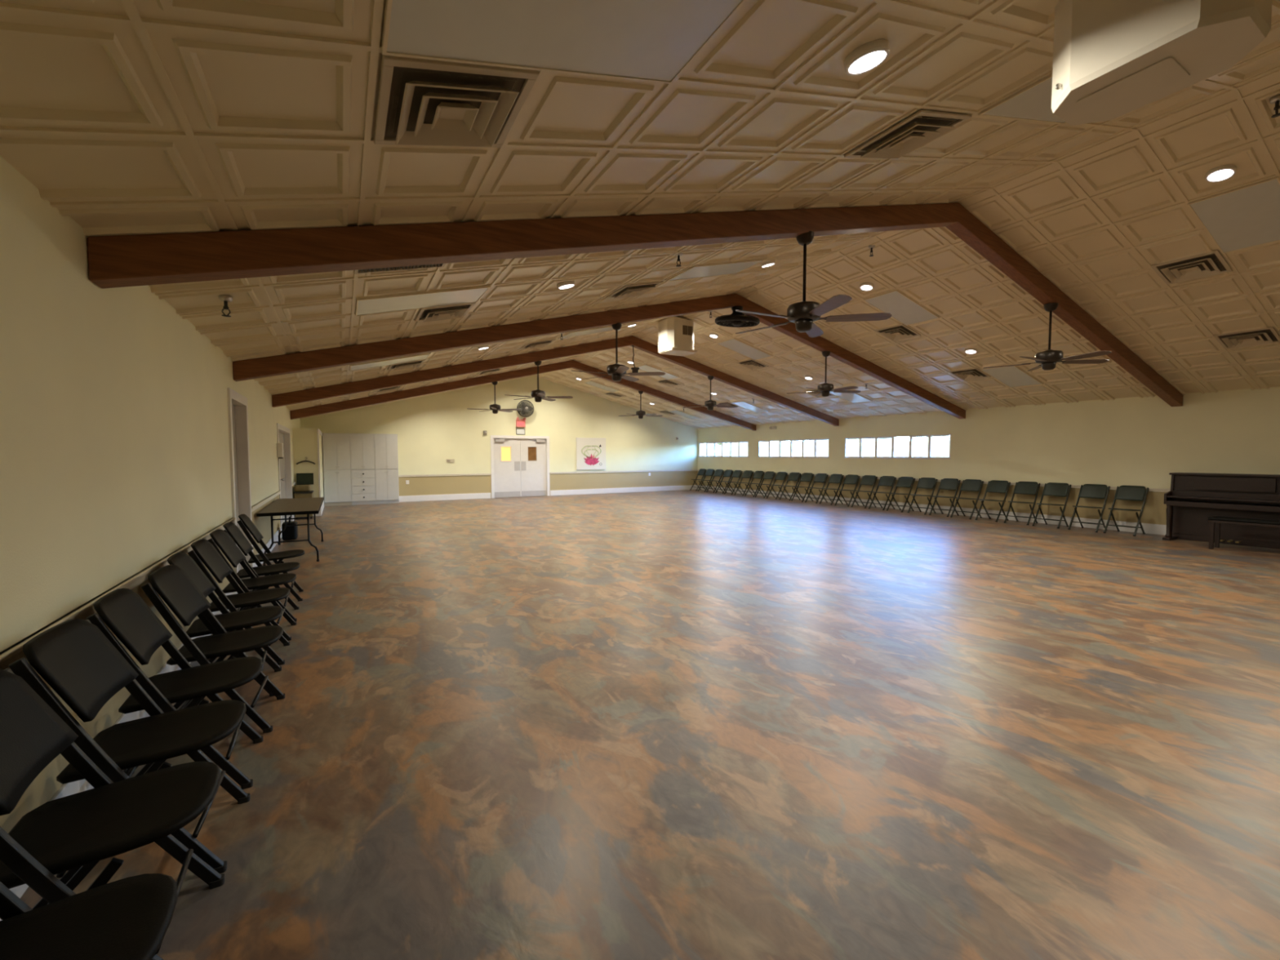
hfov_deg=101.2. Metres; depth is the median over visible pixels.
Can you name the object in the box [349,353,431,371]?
ceiling light panel
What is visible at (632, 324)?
ceiling light
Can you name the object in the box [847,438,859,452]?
blind
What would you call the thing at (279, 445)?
wall dispenser
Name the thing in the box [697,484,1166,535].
baseboard
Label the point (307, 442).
wall
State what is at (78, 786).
baseboard
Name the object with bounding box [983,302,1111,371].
ceiling fan
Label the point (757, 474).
folding chair
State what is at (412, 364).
ceiling vent
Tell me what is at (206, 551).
folding chair
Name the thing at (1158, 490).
trim
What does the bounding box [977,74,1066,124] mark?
ceiling light panel
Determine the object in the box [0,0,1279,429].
ceiling
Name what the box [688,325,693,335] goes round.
ceiling vent
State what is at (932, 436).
blind
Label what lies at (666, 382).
ceiling vent
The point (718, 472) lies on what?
folding chair
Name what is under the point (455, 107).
ceiling vent
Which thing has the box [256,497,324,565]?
folding table
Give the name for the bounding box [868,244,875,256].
sprinkler
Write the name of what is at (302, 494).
storage chest
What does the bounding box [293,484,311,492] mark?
cushion
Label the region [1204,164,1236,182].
ceiling light
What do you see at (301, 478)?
notice board
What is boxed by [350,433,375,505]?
storage cabinet
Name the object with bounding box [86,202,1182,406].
ceiling beam
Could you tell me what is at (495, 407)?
ceiling fan
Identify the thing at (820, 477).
folding chair
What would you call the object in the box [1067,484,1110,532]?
folding chair
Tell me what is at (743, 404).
ceiling light panel
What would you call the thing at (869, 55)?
ceiling light
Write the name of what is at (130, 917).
folding chair
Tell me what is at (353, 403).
ceiling beam
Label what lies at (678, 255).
sprinkler
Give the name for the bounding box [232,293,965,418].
ceiling beam
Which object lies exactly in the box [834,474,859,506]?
folding chair
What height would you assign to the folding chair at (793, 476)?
0.890 m
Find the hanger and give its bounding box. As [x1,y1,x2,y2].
[296,457,315,464]
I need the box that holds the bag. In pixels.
[281,516,297,540]
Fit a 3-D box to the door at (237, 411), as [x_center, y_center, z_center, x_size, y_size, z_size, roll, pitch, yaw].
[-4.573,0.124,5.903,0.180,2.185,1.170,-2,3,-30]
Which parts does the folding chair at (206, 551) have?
backrest, leg, seat, leg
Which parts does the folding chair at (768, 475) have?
backrest, leg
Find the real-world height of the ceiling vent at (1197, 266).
0.155 m
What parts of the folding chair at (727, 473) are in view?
backrest, leg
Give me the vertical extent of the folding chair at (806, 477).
0.890 m
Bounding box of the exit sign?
[515,417,525,426]
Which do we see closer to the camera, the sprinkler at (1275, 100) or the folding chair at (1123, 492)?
the sprinkler at (1275, 100)
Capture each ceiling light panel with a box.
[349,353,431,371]
[355,285,490,315]
[381,0,746,84]
[558,324,625,338]
[584,380,620,392]
[636,364,679,379]
[666,258,766,281]
[667,409,701,419]
[716,337,772,359]
[730,400,768,413]
[829,387,872,403]
[862,289,939,325]
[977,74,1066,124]
[980,365,1043,387]
[1187,176,1279,253]
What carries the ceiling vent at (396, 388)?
in the ceiling
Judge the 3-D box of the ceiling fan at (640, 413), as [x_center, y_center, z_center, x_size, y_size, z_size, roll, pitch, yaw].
[0.085,-2.381,16.690,1.360,0.870,1.430,-1,3,-20]
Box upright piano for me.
[1162,472,1279,549]
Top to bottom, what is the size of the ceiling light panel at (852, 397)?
0.282 m
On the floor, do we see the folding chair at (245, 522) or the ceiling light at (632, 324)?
the folding chair at (245, 522)
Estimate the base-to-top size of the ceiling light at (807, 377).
0.084 m
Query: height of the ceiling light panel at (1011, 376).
0.282 m
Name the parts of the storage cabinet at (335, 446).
door, door, door, door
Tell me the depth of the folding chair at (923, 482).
13.26 m
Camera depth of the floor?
2.65 m
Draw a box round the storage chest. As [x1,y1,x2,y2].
[293,490,313,518]
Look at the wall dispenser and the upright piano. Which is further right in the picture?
the upright piano
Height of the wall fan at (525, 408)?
0.591 m
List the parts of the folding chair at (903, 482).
leg, seat, backrest, leg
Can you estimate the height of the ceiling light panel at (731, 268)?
0.290 m
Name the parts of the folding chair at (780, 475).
backrest, leg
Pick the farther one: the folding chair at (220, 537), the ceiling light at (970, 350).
the ceiling light at (970, 350)
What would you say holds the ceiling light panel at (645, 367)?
attached to the ceiling
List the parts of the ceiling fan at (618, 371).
blade, blade, blade, blade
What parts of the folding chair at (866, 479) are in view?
leg, backrest, leg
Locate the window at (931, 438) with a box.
[843,434,951,459]
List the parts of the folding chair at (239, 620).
backrest, leg, leg, seat, leg, leg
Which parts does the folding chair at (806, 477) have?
leg, backrest, leg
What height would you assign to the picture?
1.190 m
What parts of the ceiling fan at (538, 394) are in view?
blade, blade, blade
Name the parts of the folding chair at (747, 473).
backrest, leg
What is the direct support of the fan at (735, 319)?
hanging from the ceiling beam at (260, 367)
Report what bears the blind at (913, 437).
attached to the window at (931, 438)
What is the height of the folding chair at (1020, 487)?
0.890 m
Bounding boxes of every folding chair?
[0,667,224,959]
[0,873,177,959]
[8,618,250,909]
[84,588,263,789]
[141,564,284,733]
[166,551,282,709]
[187,538,289,665]
[207,528,296,640]
[222,522,299,622]
[237,514,304,601]
[689,468,706,491]
[697,469,714,492]
[706,469,724,493]
[715,469,733,493]
[724,470,742,494]
[734,470,753,495]
[744,471,764,497]
[755,471,775,497]
[766,471,787,499]
[778,472,800,500]
[791,472,813,502]
[804,473,828,503]
[819,474,844,505]
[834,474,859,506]
[850,475,877,508]
[868,475,896,510]
[886,476,915,512]
[907,477,937,514]
[928,478,960,516]
[950,479,983,519]
[974,480,1010,522]
[1004,481,1039,524]
[1031,482,1071,528]
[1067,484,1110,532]
[1102,484,1148,536]
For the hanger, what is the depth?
12.64 m
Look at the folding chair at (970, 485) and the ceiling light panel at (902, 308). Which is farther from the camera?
the folding chair at (970, 485)
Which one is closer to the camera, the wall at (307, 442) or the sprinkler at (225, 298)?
the sprinkler at (225, 298)
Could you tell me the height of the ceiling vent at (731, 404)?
0.155 m
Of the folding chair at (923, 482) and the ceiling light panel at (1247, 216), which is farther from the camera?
the folding chair at (923, 482)
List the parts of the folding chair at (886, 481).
leg, backrest, leg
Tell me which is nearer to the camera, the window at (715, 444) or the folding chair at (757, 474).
the folding chair at (757, 474)
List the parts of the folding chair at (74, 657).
backrest, leg, leg, seat, leg, leg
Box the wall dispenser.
[276,442,283,458]
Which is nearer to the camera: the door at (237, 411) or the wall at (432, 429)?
the door at (237, 411)
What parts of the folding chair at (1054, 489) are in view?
leg, leg, seat, backrest, leg, leg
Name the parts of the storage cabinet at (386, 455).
door, door, door, door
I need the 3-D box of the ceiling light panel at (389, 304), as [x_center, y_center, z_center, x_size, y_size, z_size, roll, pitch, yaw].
[-2.024,-1.670,4.902,1.111,0.290,0.575,-2,3,-30]
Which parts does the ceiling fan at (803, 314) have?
blade, blade, blade, blade, blade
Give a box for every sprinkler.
[218,294,232,317]
[675,253,682,266]
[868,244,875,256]
[1269,93,1279,117]
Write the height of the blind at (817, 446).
0.505 m
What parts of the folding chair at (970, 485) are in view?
leg, leg, seat, backrest, leg, leg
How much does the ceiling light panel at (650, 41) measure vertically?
0.290 m
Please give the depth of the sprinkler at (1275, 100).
4.00 m
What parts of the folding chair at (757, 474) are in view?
backrest, leg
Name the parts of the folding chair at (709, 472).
backrest, leg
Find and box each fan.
[466,381,521,413]
[504,360,573,402]
[516,400,533,417]
[572,322,665,381]
[617,391,662,418]
[631,345,639,372]
[683,376,737,410]
[715,306,759,327]
[735,231,891,337]
[786,351,860,396]
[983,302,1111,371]
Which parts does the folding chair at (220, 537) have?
backrest, seat, leg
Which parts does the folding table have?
leg, leg, leg, leg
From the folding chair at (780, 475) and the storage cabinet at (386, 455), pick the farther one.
the folding chair at (780, 475)
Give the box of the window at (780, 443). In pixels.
[757,438,829,457]
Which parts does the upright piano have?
panel, leg, lid, panel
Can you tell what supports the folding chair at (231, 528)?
on the floor
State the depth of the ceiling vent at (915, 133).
3.39 m
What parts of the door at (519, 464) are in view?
glass pane, kick plate, push plate, push plate, glass pane, kick plate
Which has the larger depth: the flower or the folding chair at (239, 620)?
the flower
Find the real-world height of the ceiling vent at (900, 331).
0.155 m
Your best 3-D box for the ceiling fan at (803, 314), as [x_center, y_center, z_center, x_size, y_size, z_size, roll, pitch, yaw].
[1.559,-1.788,4.764,1.360,0.870,1.430,0,3,10]
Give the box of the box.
[657,316,697,356]
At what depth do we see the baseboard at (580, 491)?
19.31 m
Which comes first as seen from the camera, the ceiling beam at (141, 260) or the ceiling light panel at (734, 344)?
the ceiling beam at (141, 260)
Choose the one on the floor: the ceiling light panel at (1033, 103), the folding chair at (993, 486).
the folding chair at (993, 486)
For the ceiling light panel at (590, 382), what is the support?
attached to the ceiling
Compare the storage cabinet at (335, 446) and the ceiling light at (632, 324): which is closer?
the ceiling light at (632, 324)
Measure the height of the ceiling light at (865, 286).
0.084 m
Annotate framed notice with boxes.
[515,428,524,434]
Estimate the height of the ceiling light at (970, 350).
0.084 m
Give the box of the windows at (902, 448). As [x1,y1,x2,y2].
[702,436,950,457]
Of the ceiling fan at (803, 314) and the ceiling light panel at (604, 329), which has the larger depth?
the ceiling light panel at (604, 329)
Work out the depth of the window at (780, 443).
17.53 m
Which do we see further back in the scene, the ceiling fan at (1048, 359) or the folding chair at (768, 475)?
the folding chair at (768, 475)
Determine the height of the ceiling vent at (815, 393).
0.155 m
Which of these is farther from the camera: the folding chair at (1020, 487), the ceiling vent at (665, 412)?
the ceiling vent at (665, 412)
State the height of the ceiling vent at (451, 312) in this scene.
0.158 m
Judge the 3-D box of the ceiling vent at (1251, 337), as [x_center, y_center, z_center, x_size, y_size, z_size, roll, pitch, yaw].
[8.330,-1.933,7.201,0.531,0.155,0.544,-2,3,-30]
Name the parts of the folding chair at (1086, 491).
leg, leg, seat, backrest, leg, leg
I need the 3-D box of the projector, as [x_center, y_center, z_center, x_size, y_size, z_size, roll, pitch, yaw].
[2.046,-1.869,2.097,0.400,0.533,0.600,-2,3,-30]
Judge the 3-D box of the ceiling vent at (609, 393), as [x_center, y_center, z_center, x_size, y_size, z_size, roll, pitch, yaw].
[-0.945,-3.049,18.867,0.531,0.155,0.544,-2,3,-30]
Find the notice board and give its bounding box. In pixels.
[296,473,313,484]
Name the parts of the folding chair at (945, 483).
leg, leg, seat, backrest, leg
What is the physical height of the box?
0.662 m
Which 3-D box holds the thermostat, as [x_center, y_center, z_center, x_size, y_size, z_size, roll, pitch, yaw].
[-6.223,-0.632,17.249,0.260,0.110,0.024,-2,3,-30]
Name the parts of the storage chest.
lid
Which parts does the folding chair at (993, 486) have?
leg, leg, seat, backrest, leg, leg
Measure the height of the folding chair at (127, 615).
0.890 m
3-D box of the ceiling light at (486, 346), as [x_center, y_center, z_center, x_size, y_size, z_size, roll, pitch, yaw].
[-2.638,-2.233,8.843,0.191,0.085,0.190,-1,3,-23]
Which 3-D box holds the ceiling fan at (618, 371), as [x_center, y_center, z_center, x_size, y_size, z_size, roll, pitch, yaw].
[-0.292,-1.946,8.026,1.360,0.870,1.430,0,3,6]
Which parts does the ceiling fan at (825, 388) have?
blade, blade, blade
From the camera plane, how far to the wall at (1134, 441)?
11.04 m
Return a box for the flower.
[583,453,599,465]
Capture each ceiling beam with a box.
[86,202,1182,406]
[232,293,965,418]
[271,335,839,426]
[289,360,755,431]
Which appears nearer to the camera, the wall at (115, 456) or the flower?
the wall at (115, 456)
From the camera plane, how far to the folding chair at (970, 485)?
12.30 m
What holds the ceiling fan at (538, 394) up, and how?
hanging from the ceiling beam at (350, 388)
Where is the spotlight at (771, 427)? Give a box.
[768,426,776,429]
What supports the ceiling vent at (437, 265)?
in the ceiling
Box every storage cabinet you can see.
[322,432,351,506]
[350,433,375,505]
[373,433,399,504]
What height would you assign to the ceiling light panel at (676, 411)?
0.282 m
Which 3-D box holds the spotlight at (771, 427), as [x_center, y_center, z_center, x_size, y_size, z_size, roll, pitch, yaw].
[4.597,-1.808,18.184,0.112,0.100,0.260,-2,3,-30]
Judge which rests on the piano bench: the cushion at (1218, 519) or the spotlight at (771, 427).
the cushion at (1218, 519)
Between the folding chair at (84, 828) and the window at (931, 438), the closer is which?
the folding chair at (84, 828)
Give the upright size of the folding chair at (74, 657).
0.890 m
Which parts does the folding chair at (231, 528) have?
backrest, seat, leg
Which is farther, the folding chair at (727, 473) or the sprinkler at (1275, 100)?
the folding chair at (727, 473)
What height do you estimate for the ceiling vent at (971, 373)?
0.155 m
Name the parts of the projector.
access panel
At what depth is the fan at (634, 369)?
12.34 m
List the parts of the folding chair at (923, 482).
leg, seat, backrest, leg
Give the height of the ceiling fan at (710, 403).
0.870 m
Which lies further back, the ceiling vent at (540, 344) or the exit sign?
the exit sign
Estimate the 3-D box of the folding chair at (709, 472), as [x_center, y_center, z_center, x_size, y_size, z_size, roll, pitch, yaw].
[2.646,0.013,21.024,0.560,0.890,0.464,-2,3,-31]
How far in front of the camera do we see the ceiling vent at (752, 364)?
12.45 m
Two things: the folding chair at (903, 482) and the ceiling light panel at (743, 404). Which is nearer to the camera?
the folding chair at (903, 482)
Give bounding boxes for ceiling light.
[477,345,488,350]
[556,280,575,288]
[626,323,636,326]
[709,333,718,337]
[760,260,775,267]
[804,375,813,379]
[844,39,889,75]
[859,282,873,290]
[964,347,977,354]
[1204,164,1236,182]
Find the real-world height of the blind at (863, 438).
0.507 m
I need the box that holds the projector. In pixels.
[1051,0,1272,125]
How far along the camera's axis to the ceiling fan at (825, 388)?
10.25 m
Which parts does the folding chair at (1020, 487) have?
leg, leg, seat, backrest, leg, leg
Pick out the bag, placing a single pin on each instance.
(291, 532)
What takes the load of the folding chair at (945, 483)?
on the floor
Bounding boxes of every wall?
[0,155,300,833]
[292,427,324,515]
[300,375,697,505]
[697,386,1279,524]
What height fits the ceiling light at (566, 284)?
0.085 m
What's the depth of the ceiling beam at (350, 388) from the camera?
11.03 m
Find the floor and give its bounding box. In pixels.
[20,489,1279,959]
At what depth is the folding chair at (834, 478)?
15.71 m
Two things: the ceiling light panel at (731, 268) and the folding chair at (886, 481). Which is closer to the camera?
the ceiling light panel at (731, 268)
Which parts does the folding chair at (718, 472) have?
backrest, leg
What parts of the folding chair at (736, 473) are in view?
backrest, leg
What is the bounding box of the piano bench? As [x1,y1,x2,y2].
[1208,515,1279,549]
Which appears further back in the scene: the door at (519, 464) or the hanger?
the door at (519, 464)
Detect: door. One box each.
[226,387,253,593]
[276,422,293,537]
[490,435,550,497]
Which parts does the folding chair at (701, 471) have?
leg, backrest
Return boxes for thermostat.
[446,458,454,462]
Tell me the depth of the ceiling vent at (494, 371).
13.01 m
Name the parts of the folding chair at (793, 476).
leg, backrest, leg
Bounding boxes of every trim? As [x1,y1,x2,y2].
[0,481,295,670]
[398,469,697,476]
[697,469,1170,492]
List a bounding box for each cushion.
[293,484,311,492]
[1208,515,1279,525]
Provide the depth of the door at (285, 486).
11.51 m
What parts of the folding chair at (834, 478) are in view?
leg, backrest, leg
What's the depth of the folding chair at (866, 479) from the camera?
14.73 m
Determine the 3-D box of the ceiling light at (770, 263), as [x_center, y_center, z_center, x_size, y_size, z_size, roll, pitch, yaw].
[1.695,-2.863,6.958,0.191,0.085,0.190,-1,3,-23]
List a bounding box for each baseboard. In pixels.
[0,515,295,920]
[399,484,697,502]
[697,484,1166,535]
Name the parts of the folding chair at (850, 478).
leg, backrest, leg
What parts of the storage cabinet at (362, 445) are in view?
door, drawer, drawer, drawer, drawer, door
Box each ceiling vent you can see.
[354,263,445,274]
[373,54,539,147]
[375,385,402,392]
[387,360,425,370]
[414,302,475,322]
[476,368,502,375]
[520,338,555,349]
[604,391,623,398]
[605,281,662,298]
[656,378,679,386]
[658,409,676,415]
[682,324,687,334]
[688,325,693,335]
[716,401,739,408]
[736,359,768,369]
[804,389,835,397]
[844,109,972,159]
[874,324,920,341]
[947,367,991,380]
[1151,249,1232,284]
[1213,326,1279,348]
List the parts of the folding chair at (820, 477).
leg, backrest, leg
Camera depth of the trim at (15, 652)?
2.40 m
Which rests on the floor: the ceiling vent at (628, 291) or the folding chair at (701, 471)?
the folding chair at (701, 471)
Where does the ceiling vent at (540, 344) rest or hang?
in the ceiling
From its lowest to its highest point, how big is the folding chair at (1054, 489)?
0.890 m
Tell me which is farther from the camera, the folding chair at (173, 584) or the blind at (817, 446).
the blind at (817, 446)
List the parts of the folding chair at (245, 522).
backrest, leg, seat, leg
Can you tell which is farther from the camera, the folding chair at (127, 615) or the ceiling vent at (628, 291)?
the ceiling vent at (628, 291)
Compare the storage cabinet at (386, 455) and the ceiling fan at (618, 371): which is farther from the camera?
the storage cabinet at (386, 455)
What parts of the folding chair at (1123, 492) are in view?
leg, leg, seat, backrest, leg, leg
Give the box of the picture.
[576,437,605,470]
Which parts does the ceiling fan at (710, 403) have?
blade, blade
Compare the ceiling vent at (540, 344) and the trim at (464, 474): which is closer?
the ceiling vent at (540, 344)
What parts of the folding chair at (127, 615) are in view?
backrest, leg, leg, seat, leg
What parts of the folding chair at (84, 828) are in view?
backrest, leg, leg, leg, seat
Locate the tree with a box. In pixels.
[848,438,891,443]
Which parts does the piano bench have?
leg, leg, seat frame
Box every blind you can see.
[816,439,828,448]
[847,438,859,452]
[862,437,875,452]
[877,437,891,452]
[912,435,928,449]
[931,435,949,449]
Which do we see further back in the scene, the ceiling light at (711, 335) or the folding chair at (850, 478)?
the folding chair at (850, 478)
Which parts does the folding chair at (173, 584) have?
backrest, leg, leg, seat, leg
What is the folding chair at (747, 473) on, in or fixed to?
on the floor
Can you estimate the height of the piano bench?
0.500 m
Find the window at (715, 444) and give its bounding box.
[698,440,748,457]
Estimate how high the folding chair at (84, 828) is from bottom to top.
0.890 m
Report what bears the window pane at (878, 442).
attached to the window at (931, 438)
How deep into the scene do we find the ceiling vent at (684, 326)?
10.52 m
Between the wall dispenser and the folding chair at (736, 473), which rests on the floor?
the folding chair at (736, 473)
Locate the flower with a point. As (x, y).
(588, 459)
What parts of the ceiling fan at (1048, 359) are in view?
blade, blade, blade, blade, blade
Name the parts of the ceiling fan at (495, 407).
blade, blade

